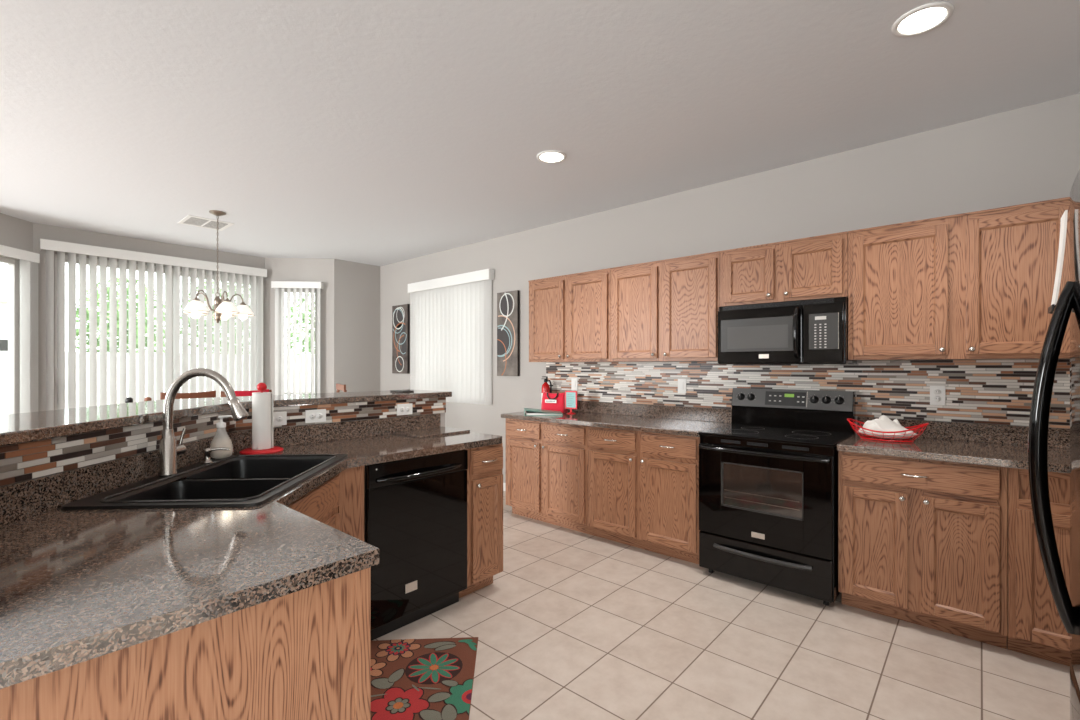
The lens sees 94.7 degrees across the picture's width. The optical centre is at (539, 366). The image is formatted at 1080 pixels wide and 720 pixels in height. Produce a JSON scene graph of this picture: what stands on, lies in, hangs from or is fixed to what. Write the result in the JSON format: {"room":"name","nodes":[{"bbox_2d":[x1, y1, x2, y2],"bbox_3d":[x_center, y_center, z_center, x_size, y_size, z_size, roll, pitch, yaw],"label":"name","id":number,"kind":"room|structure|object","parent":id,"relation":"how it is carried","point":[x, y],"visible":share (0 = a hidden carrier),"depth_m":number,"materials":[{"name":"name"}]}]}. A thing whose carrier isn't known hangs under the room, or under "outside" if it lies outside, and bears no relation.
{"room":"kitchen","nodes":[
{"label":"kitchen","id":0,"kind":"room"},
{"bbox_2d":[0,213,32,412],"bbox_3d":[-5.009,-0.033,4.434,0.140,2.745,0.877,0,0,-3],"label":"wall","id":1,"kind":"structure","parent":0,"point":[15,232],"depth_m":4.73,"materials":[{"name":"grey paint"}]},
{"bbox_2d":[0,256,18,413],"bbox_3d":[-5.020,-0.140,4.452,0.060,1.760,0.680,0,0,-4],"label":"window","id":2,"kind":"structure","parent":1,"relation":"in","point":[13,264],"depth_m":4.74,"materials":[{"name":"white"}]},
{"bbox_2d":[0,245,39,412],"bbox_3d":[-4.902,-0.177,4.484,0.089,1.835,0.740,0,0,-3],"label":"vertical blind","id":3,"kind":"object","parent":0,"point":[29,261],"visible":0.76,"depth_m":4.75,"materials":[{"name":"white paint"}]},
{"bbox_2d":[33,223,264,411],"bbox_3d":[-4.339,-0.033,5.690,0.140,2.745,2.170,0,0,42],"label":"wall","id":4,"kind":"structure","parent":0,"point":[40,231],"depth_m":5.23,"materials":[{"name":"grey paint"}]},
{"bbox_2d":[40,239,266,410],"bbox_3d":[-4.222,0.033,5.652,0.083,2.555,2.060,0,0,42],"label":"vertical blind","id":5,"kind":"object","parent":4,"relation":"attached to","point":[228,271],"visible":0.73,"depth_m":5.47,"materials":[{"name":"white paint"}]},
{"bbox_2d":[55,254,256,409],"bbox_3d":[-4.268,0.105,5.751,0.125,2.470,1.923,0,0,42],"label":"door","id":6,"kind":"structure","parent":4,"relation":"in","point":[66,256],"depth_m":5.26,"materials":[{"name":"white"}]},
{"bbox_2d":[3,397,444,485],"bbox_3d":[-1.209,0.777,2.075,0.932,1.126,2.987,0,0,3],"label":"wall","id":7,"kind":"structure","parent":0,"point":[442,415],"depth_m":3.34,"materials":[{"name":"grey paint"}]},
{"bbox_2d":[0,410,235,485],"bbox_3d":[-1.481,0.269,1.842,0.008,0.107,1.284,0,0,-3],"label":"tile backsplash","id":8,"kind":"structure","parent":7,"relation":"attached to","point":[28,460],"depth_m":1.63,"materials":[{"name":"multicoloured tile"}]},
{"bbox_2d":[0,413,439,525],"bbox_3d":[-1.145,0.375,2.054,0.797,0.102,2.772,0,0,3],"label":"backsplash","id":9,"kind":"structure","parent":7,"relation":"attached to","point":[27,498],"depth_m":1.81,"materials":[{"name":"brown stone"}]},
{"bbox_2d":[0,389,451,446],"bbox_3d":[-1.378,0.196,2.067,1.348,0.036,3.533,0,0,3],"label":"bar","id":10,"kind":"object","parent":7,"relation":"on","point":[18,428],"visible":0.77,"depth_m":1.96,"materials":[{"name":"brown stone"}]},
{"bbox_2d":[390,390,413,391],"bbox_3d":[-0.963,0.173,3.469,0.160,0.008,0.090,0,0,42],"label":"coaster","id":11,"kind":"object","parent":10,"relation":"on","point":[390,390],"visible":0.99,"depth_m":3.47,"materials":[{"name":"grey"}]},
{"bbox_2d":[0,413,501,688],"bbox_3d":[-0.930,0.394,2.059,1.252,0.139,2.790,0,0,5],"label":"countertop","id":12,"kind":"structure","parent":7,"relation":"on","point":[77,586],"depth_m":1.14,"materials":[{"name":"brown stone"}]},
{"bbox_2d":[158,368,248,476],"bbox_3d":[-1.292,0.211,1.943,0.325,0.409,0.122,0,0,-3],"label":"kitchen faucet","id":13,"kind":"object","parent":12,"relation":"on","point":[169,449],"visible":1,"depth_m":1.90,"materials":[{"name":"silver metal"}]},
{"bbox_2d":[61,454,347,509],"bbox_3d":[-1.169,0.528,1.917,0.583,0.236,0.861,0,0,-3],"label":"sink","id":14,"kind":"object","parent":12,"relation":"in","point":[232,481],"visible":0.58,"depth_m":1.88,"materials":[{"name":"black"}]},
{"bbox_2d":[201,447,229,463],"bbox_3d":[-1.399,0.384,2.146,0.103,0.064,0.042,0,0,-17],"label":"soap dispenser pump","id":15,"kind":"object","parent":14,"relation":"on","point":[206,451],"visible":0.96,"depth_m":2.13,"materials":[{"name":"silver metal"}]},
{"bbox_2d":[210,415,232,458],"bbox_3d":[-1.438,0.319,2.246,0.094,0.193,0.094,0,0,12],"label":"soap bottle","id":16,"kind":"object","parent":14,"relation":"on","point":[223,443],"visible":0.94,"depth_m":2.22,"materials":[{"name":"white plastic"}]},
{"bbox_2d":[239,383,283,454],"bbox_3d":[-1.381,0.253,2.471,0.192,0.344,0.192,0,0,42],"label":"paper towel holder","id":17,"kind":"object","parent":12,"relation":"on","point":[261,387],"visible":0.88,"depth_m":2.43,"materials":[{"name":"red plastic"}]},
{"bbox_2d":[252,392,272,449],"bbox_3d":[-1.381,0.270,2.471,0.084,0.278,0.085,0,0,42],"label":"paper towel roll","id":18,"kind":"object","parent":17,"relation":"on","point":[262,403],"visible":0.98,"depth_m":2.44,"materials":[{"name":"white paper"}]},
{"bbox_2d":[393,427,469,437],"bbox_3d":[-0.689,0.419,3.176,0.285,0.012,0.390,0,0,42],"label":"cutting board","id":19,"kind":"object","parent":12,"relation":"on","point":[436,431],"visible":1,"depth_m":3.13,"materials":[{"name":"brown stone"}]},
{"bbox_2d":[235,397,445,430],"bbox_3d":[-1.089,0.269,2.971,0.008,0.107,1.306,0,0,42],"label":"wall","id":20,"kind":"structure","parent":7,"relation":"attached to","point":[338,412],"depth_m":2.96,"materials":[{"name":"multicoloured tile"}]},
{"bbox_2d":[273,412,286,425],"bbox_3d":[-1.391,0.278,2.616,0.009,0.072,0.115,0,0,42],"label":"wall outlet","id":21,"kind":"object","parent":20,"relation":"attached to","point":[279,418],"visible":0.53,"depth_m":2.63,"materials":[{"name":"white plastic"}]},
{"bbox_2d":[276,416,282,421],"bbox_3d":[-1.376,0.278,2.629,0.003,0.033,0.033,0,0,42],"label":"receptacle","id":22,"kind":"object","parent":21,"relation":"attached to","point":[278,418],"depth_m":2.63,"materials":[{"name":"white plastic"}]},
{"bbox_2d":[305,409,325,422],"bbox_3d":[-1.250,0.278,2.776,0.009,0.072,0.115,0,0,42],"label":"wall outlet","id":23,"kind":"object","parent":20,"relation":"attached to","point":[319,415],"visible":1,"depth_m":2.77,"materials":[{"name":"white plastic"}]},
{"bbox_2d":[397,403,411,415],"bbox_3d":[-0.870,0.278,3.205,0.009,0.072,0.115,0,0,42],"label":"wall outlet","id":24,"kind":"object","parent":20,"relation":"attached to","point":[402,409],"visible":1,"depth_m":3.20,"materials":[{"name":"white plastic"}]},
{"bbox_2d":[271,281,322,394],"bbox_3d":[-3.137,-0.340,6.439,0.624,1.500,0.083,0,0,-3],"label":"vertical blind","id":25,"kind":"object","parent":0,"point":[276,285],"visible":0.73,"depth_m":6.43,"materials":[{"name":"white paint"}]},
{"bbox_2d":[265,258,333,394],"bbox_3d":[-3.164,-0.033,6.551,0.937,2.745,0.140,0,0,-3],"label":"wall","id":26,"kind":"structure","parent":0,"point":[278,269],"depth_m":6.49,"materials":[{"name":"grey paint"}]},
{"bbox_2d":[279,288,316,394],"bbox_3d":[-3.178,-0.315,6.560,0.530,1.410,0.060,0,0,-3],"label":"window","id":27,"kind":"structure","parent":26,"relation":"in","point":[303,290],"depth_m":6.53,"materials":[{"name":"white"}]},
{"bbox_2d":[334,259,379,392],"bbox_3d":[-2.523,-0.033,6.806,0.140,2.745,0.670,0,0,42],"label":"wall","id":28,"kind":"structure","parent":0,"point":[356,285],"depth_m":6.74,"materials":[{"name":"grey paint"}]},
{"bbox_2d":[0,0,1079,265],"bbox_3d":[-1.558,-1.465,1.219,9.950,0.120,7.760,0,0,42],"label":"ceiling","id":29,"kind":"structure","parent":0,"point":[371,132],"depth_m":2.59,"materials":[{"name":"white paint"}]},
{"bbox_2d":[178,215,233,230],"bbox_3d":[-3.277,-1.402,4.883,0.380,0.006,0.380,0,0,42],"label":"ceiling vent","id":30,"kind":"object","parent":29,"relation":"in","point":[191,220],"visible":1,"depth_m":4.88,"materials":[{"name":"grey metal"}]},
{"bbox_2d":[183,210,254,322],"bbox_3d":[-2.929,-0.902,4.539,0.563,1.006,0.571,0,0,42],"label":"chandelier","id":31,"kind":"object","parent":29,"relation":"hanging from","point":[223,309],"visible":1,"depth_m":4.51,"materials":[{"name":"white glass"}]},
{"bbox_2d":[537,150,565,162],"bbox_3d":[0.077,-1.401,3.334,0.200,0.008,0.200,0,0,42],"label":"recessed light","id":32,"kind":"object","parent":29,"relation":"in","point":[549,156],"visible":1,"depth_m":3.33,"materials":[{"name":"white paint"}]},
{"bbox_2d":[892,2,953,36],"bbox_3d":[1.548,-1.401,2.018,0.200,0.008,0.200,0,0,42],"label":"recessed light","id":33,"kind":"object","parent":29,"relation":"in","point":[925,18],"visible":1,"depth_m":2.01,"materials":[{"name":"white paint"}]},
{"bbox_2d":[372,491,1069,719],"bbox_3d":[-1.558,1.390,1.219,9.950,0.100,7.760,0,0,42],"label":"floor","id":34,"kind":"structure","parent":0,"point":[574,625],"depth_m":2.34,"materials":[{"name":"beige tile"}]},
{"bbox_2d":[0,567,370,719],"bbox_3d":[-0.840,0.902,1.131,0.609,0.876,0.690,0,0,42],"label":"base cabinet","id":35,"kind":"object","parent":34,"relation":"on","point":[305,654],"visible":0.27,"depth_m":0.97,"materials":[{"name":"brown wood"}]},
{"bbox_2d":[160,390,215,399],"bbox_3d":[-2.734,0.763,3.777,0.459,1.156,0.344,0,0,38],"label":"dining chair","id":36,"kind":"object","parent":34,"relation":"on","point":[209,394],"visible":0.07,"depth_m":3.65,"materials":[{"name":"brown wood"}]},
{"bbox_2d":[220,390,271,396],"bbox_3d":[-2.386,0.763,3.959,0.344,1.156,0.459,0,0,-44],"label":"dining chair","id":37,"kind":"object","parent":34,"relation":"on","point":[222,394],"visible":0.06,"depth_m":3.70,"materials":[{"name":"brown wood"}]},
{"bbox_2d":[234,389,268,396],"bbox_3d":[-2.219,0.216,3.825,0.044,0.072,0.252,0,0,43],"label":"kitchen towel","id":38,"kind":"object","parent":37,"relation":"on","point":[238,393],"visible":0.36,"depth_m":3.78,"materials":[{"name":"red fabric"}]},
{"bbox_2d":[287,474,339,529],"bbox_3d":[-0.914,0.902,1.905,0.150,0.876,0.672,0,0,-3],"label":"base cabinet","id":39,"kind":"object","parent":34,"relation":"on","point":[321,504],"visible":0.06,"depth_m":2.03,"materials":[{"name":"brown wood"}]},
{"bbox_2d":[336,384,346,391],"bbox_3d":[-2.224,0.763,5.051,0.459,1.156,0.344,0,0,-35],"label":"dining chair","id":40,"kind":"object","parent":34,"relation":"on","point":[339,387],"visible":0.13,"depth_m":5.23,"materials":[{"name":"brown wood"}]},
{"bbox_2d":[338,466,363,540],"bbox_3d":[-1.095,0.855,2.497,0.610,0.781,0.124,0,0,42],"label":"filler panel","id":41,"kind":"object","parent":34,"relation":"on","point":[351,480],"visible":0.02,"depth_m":2.30,"materials":[{"name":"brown wood"}]},
{"bbox_2d":[364,449,467,640],"bbox_3d":[-0.808,0.904,2.739,0.660,0.872,0.608,0,0,42],"label":"dishwasher","id":42,"kind":"object","parent":34,"relation":"on","point":[415,509],"visible":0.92,"depth_m":2.53,"materials":[{"name":"black plastic"}]},
{"bbox_2d":[371,637,477,719],"bbox_3d":[-0.537,1.335,1.962,0.527,0.008,0.950,0,0,-3],"label":"rug","id":43,"kind":"object","parent":34,"relation":"on","point":[412,679],"visible":0.93,"depth_m":2.12,"materials":[{"name":"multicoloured fabric"}]},
{"bbox_2d":[459,443,502,597],"bbox_3d":[-0.530,0.902,3.099,0.666,0.876,0.280,0,0,42],"label":"base cabinet","id":44,"kind":"object","parent":34,"relation":"on","point":[485,463],"visible":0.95,"depth_m":2.89,"materials":[{"name":"brown wood"}]},
{"bbox_2d":[506,418,593,535],"bbox_3d":[0.216,0.902,4.384,0.911,0.876,0.663,0,0,42],"label":"base cabinet","id":45,"kind":"object","parent":34,"relation":"on","point":[547,463],"visible":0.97,"depth_m":4.13,"materials":[{"name":"brown wood"}]},
{"bbox_2d":[501,400,731,436],"bbox_3d":[0.555,0.394,4.095,1.853,0.139,0.648,0,0,42],"label":"countertop","id":46,"kind":"structure","parent":45,"relation":"on","point":[673,420],"depth_m":3.96,"materials":[{"name":"brown stone"}]},
{"bbox_2d":[524,408,562,415],"bbox_3d":[0.028,0.402,4.401,0.333,0.047,0.250,0,0,-2],"label":"binder","id":47,"kind":"object","parent":46,"relation":"on","point":[529,412],"visible":1,"depth_m":4.30,"materials":[{"name":"teal"}]},
{"bbox_2d":[541,376,551,403],"bbox_3d":[0.063,0.263,4.838,0.097,0.326,0.083,0,0,6],"label":"fire extinguisher","id":48,"kind":"object","parent":46,"relation":"on","point":[545,387],"visible":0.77,"depth_m":4.82,"materials":[{"name":"red paint"}]},
{"bbox_2d":[541,392,567,412],"bbox_3d":[0.132,0.333,4.624,0.239,0.185,0.112,0,0,30],"label":"tote bag","id":49,"kind":"object","parent":46,"relation":"on","point":[550,401],"visible":0.8,"depth_m":4.58,"materials":[{"name":"red fabric"}]},
{"bbox_2d":[565,391,576,413],"bbox_3d":[0.278,0.323,4.461,0.105,0.205,0.083,0,0,-4],"label":"sign stand","id":50,"kind":"object","parent":46,"relation":"on","point":[570,396],"visible":1,"depth_m":4.46,"materials":[{"name":"red plastic"}]},
{"bbox_2d":[588,426,699,563],"bbox_3d":[0.898,0.902,3.781,0.904,0.876,0.663,0,0,42],"label":"base cabinet","id":51,"kind":"object","parent":34,"relation":"on","point":[643,487],"visible":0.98,"depth_m":3.52,"materials":[{"name":"brown wood"}]},
{"bbox_2d":[698,388,855,605],"bbox_3d":[1.503,0.750,3.179,0.768,1.180,0.706,0,0,42],"label":"stove","id":52,"kind":"object","parent":34,"relation":"on","point":[768,478],"visible":0.97,"depth_m":2.98,"materials":[{"name":"black metal"}]},
{"bbox_2d":[698,424,852,447],"bbox_3d":[1.496,0.434,3.172,0.768,0.021,0.567,0,0,42],"label":"cooktop","id":53,"kind":"object","parent":52,"relation":"in","point":[766,434],"depth_m":3.09,"materials":[{"name":"black glass"}]},
{"bbox_2d":[838,451,1006,648],"bbox_3d":[2.086,0.902,2.729,0.680,0.876,0.663,0,0,42],"label":"base cabinet","id":54,"kind":"object","parent":34,"relation":"on","point":[922,542],"visible":0.99,"depth_m":2.48,"materials":[{"name":"brown wood"}]},
{"bbox_2d":[1007,468,1070,665],"bbox_3d":[2.661,0.902,2.222,0.848,0.876,0.661,0,0,42],"label":"base cabinet","id":55,"kind":"object","parent":34,"relation":"on","point":[1035,628],"visible":0.71,"depth_m":2.23,"materials":[{"name":"brown wood"}]},
{"bbox_2d":[837,417,1069,473],"bbox_3d":[2.410,0.394,2.453,1.538,0.139,0.648,0,0,42],"label":"countertop","id":56,"kind":"structure","parent":55,"relation":"on","point":[996,445],"depth_m":2.66,"materials":[{"name":"brown stone"}]},
{"bbox_2d":[847,418,928,441],"bbox_3d":[2.001,0.369,2.876,0.392,0.111,0.258,0,0,42],"label":"wire basket","id":57,"kind":"object","parent":56,"relation":"on","point":[921,426],"visible":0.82,"depth_m":2.82,"materials":[{"name":"red metal"}]},
{"bbox_2d":[859,415,916,438],"bbox_3d":[2.002,0.349,2.876,0.291,0.133,0.168,0,0,42],"label":"napkin","id":58,"kind":"object","parent":57,"relation":"in","point":[884,424],"visible":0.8,"depth_m":2.84,"materials":[{"name":"white fabric"}]},
{"bbox_2d":[1028,169,1079,719],"bbox_3d":[1.274,0.453,0.675,0.844,1.775,0.900,0,0,42],"label":"refrigerator","id":59,"kind":"object","parent":34,"relation":"on","point":[1067,306],"visible":1,"depth_m":1.14,"materials":[{"name":"black metal"}]},
{"bbox_2d":[1048,210,1067,313],"bbox_3d":[1.269,-0.252,1.220,0.026,0.237,0.090,0,0,42],"label":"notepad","id":60,"kind":"object","parent":59,"relation":"attached to","point":[1063,224],"visible":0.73,"depth_m":1.20,"materials":[{"name":"white paper"}]},
{"bbox_3d":[-2.941,0.878,4.553,1.400,0.916,1.400,0,0,42],"label":"dining table","id":61,"kind":"object","parent":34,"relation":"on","visible":0},
{"bbox_2d":[125,397,132,402],"bbox_3d":[-3.416,0.340,4.138,0.064,0.160,0.064,0,0,42],"label":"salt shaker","id":62,"kind":"object","parent":61,"relation":"on","point":[128,399],"visible":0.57,"depth_m":4.12,"materials":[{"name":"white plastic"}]},
{"bbox_2d":[380,93,1079,482],"bbox_3d":[0.521,-0.033,4.647,7.480,2.745,0.150,0,0,42],"label":"wall","id":63,"kind":"structure","parent":0,"point":[1028,154],"depth_m":3.43,"materials":[{"name":"grey paint"}]},
{"bbox_2d":[392,304,409,373],"bbox_3d":[-1.857,-0.359,6.637,0.362,0.912,0.035,0,0,42],"label":"picture","id":64,"kind":"object","parent":63,"relation":"attached to","point":[400,313],"visible":1,"depth_m":6.60,"materials":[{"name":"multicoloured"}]},
{"bbox_2d":[408,269,493,404],"bbox_3d":[-1.104,-0.318,5.942,1.540,1.485,0.083,0,0,42],"label":"vertical blind","id":65,"kind":"object","parent":63,"relation":"attached to","point":[451,316],"visible":0.87,"depth_m":5.84,"materials":[{"name":"white paint"}]},
{"bbox_2d":[497,290,519,375],"bbox_3d":[-0.339,-0.344,5.294,0.308,0.896,0.035,0,0,42],"label":"picture","id":66,"kind":"object","parent":63,"relation":"attached to","point":[508,303],"visible":1,"depth_m":5.27,"materials":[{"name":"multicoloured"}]},
{"bbox_2d":[528,268,609,361],"bbox_3d":[0.324,-0.421,4.486,0.909,0.766,0.368,0,0,42],"label":"upper cabinet","id":67,"kind":"object","parent":63,"relation":"attached to","point":[569,315],"visible":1,"depth_m":4.33,"materials":[{"name":"brown wood"}]},
{"bbox_2d":[571,378,577,390],"bbox_3d":[0.325,0.172,4.713,0.072,0.115,0.011,0,0,42],"label":"wall outlet","id":68,"kind":"object","parent":63,"relation":"attached to","point":[574,381],"visible":1,"depth_m":4.71,"materials":[{"name":"white plastic"}]},
{"bbox_2d":[568,400,731,422],"bbox_3d":[0.760,0.375,4.327,1.853,0.102,0.028,0,0,42],"label":"backsplash","id":69,"kind":"structure","parent":63,"relation":"attached to","point":[645,410],"depth_m":4.11,"materials":[{"name":"brown stone"}]},
{"bbox_2d":[610,251,719,361],"bbox_3d":[1.006,-0.421,3.883,0.906,0.766,0.368,0,0,42],"label":"upper cabinet","id":70,"kind":"object","parent":63,"relation":"attached to","point":[666,310],"visible":0.99,"depth_m":3.74,"materials":[{"name":"brown wood"}]},
{"bbox_2d":[678,379,685,392],"bbox_3d":[1.138,0.159,3.993,0.072,0.115,0.011,0,0,42],"label":"wall outlet","id":71,"kind":"object","parent":63,"relation":"attached to","point":[681,382],"visible":1,"depth_m":3.99,"materials":[{"name":"white plastic"}]},
{"bbox_2d":[680,382,683,389],"bbox_3d":[1.136,0.159,3.991,0.032,0.064,0.005,0,0,42],"label":"rocker switch","id":72,"kind":"object","parent":71,"relation":"attached to","point":[681,383],"depth_m":3.99,"materials":[{"name":"white plastic"}]},
{"bbox_2d":[720,231,847,306],"bbox_3d":[1.636,-0.611,3.325,0.770,0.387,0.368,0,0,42],"label":"upper cabinet","id":73,"kind":"object","parent":63,"relation":"attached to","point":[816,267],"visible":0.99,"depth_m":3.18,"materials":[{"name":"brown wood"}]},
{"bbox_2d":[718,297,856,364],"bbox_3d":[1.608,-0.212,3.288,0.760,0.400,0.459,0,0,42],"label":"microwave","id":74,"kind":"object","parent":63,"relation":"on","point":[810,331],"visible":0.99,"depth_m":3.13,"materials":[{"name":"black metal"}]},
{"bbox_2d":[930,385,945,404],"bbox_3d":[2.341,0.172,2.930,0.072,0.115,0.009,0,0,42],"label":"wall outlet","id":75,"kind":"object","parent":63,"relation":"attached to","point":[937,393],"visible":1,"depth_m":2.93,"materials":[{"name":"white plastic"}]},
{"bbox_2d":[934,389,940,394],"bbox_3d":[2.339,0.152,2.928,0.033,0.033,0.003,0,0,42],"label":"receptacle","id":76,"kind":"object","parent":75,"relation":"attached to","point":[936,391],"depth_m":2.93,"materials":[{"name":"white plastic"}]},
{"bbox_2d":[934,396,940,401],"bbox_3d":[2.339,0.192,2.928,0.033,0.033,0.003,0,0,42],"label":"receptacle","id":77,"kind":"object","parent":75,"relation":"attached to","point":[936,398],"depth_m":2.93,"materials":[{"name":"white plastic"}]},
{"bbox_2d":[848,197,1069,359],"bbox_3d":[2.282,-0.421,2.753,0.950,0.766,0.368,0,0,42],"label":"upper cabinet","id":78,"kind":"object","parent":63,"relation":"attached to","point":[975,285],"visible":0.85,"depth_m":2.64,"materials":[{"name":"brown wood"}]},
{"bbox_2d":[857,417,1069,448],"bbox_3d":[2.615,0.375,2.685,1.538,0.102,0.028,0,0,42],"label":"backsplash","id":79,"kind":"structure","parent":63,"relation":"attached to","point":[976,432],"depth_m":2.79,"materials":[{"name":"brown stone"}]},
{"label":"outside","id":80,"kind":"structure","parent":0,"visible":0},
{"bbox_3d":[-4.665,1.520,6.800,36.000,0.140,32.000,0,0,42],"label":"patio","id":81,"kind":"object","parent":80,"visible":0},
{"bbox_2d":[0,284,7,350],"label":"window","id":82,"kind":"structure","parent":81,"relation":"on","point":[3,289],"depth_m":12.90,"materials":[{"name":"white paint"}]},
{"bbox_2d":[76,278,164,353],"bbox_3d":[-10.708,-0.435,12.818,2.072,3.783,2.059,0,0,42],"label":"tree","id":83,"kind":"object","parent":81,"relation":"on","point":[87,292],"visible":0.16,"depth_m":12.47,"materials":[{"name":"green plant"}]},
{"bbox_2d":[0,351,314,414],"bbox_3d":[-8.859,0.585,10.511,0.200,1.730,28.000,0,0,42],"label":"wall","id":84,"kind":"structure","parent":81,"relation":"on","point":[3,354],"depth_m":10.40,"materials":[{"name":"white paint"}]},
{"bbox_2d":[180,278,249,354],"bbox_3d":[-9.555,-0.751,15.168,2.433,4.413,2.397,0,0,-23],"label":"tree","id":85,"kind":"object","parent":81,"relation":"on","point":[197,278],"visible":0.08,"depth_m":14.83,"materials":[{"name":"green plant"}]},
{"bbox_2d":[285,293,314,355],"bbox_3d":[-7.288,-0.617,16.786,2.444,4.145,2.484,0,0,42],"label":"tree","id":86,"kind":"object","parent":81,"relation":"on","point":[303,298],"visible":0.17,"depth_m":16.29,"materials":[{"name":"green plant"}]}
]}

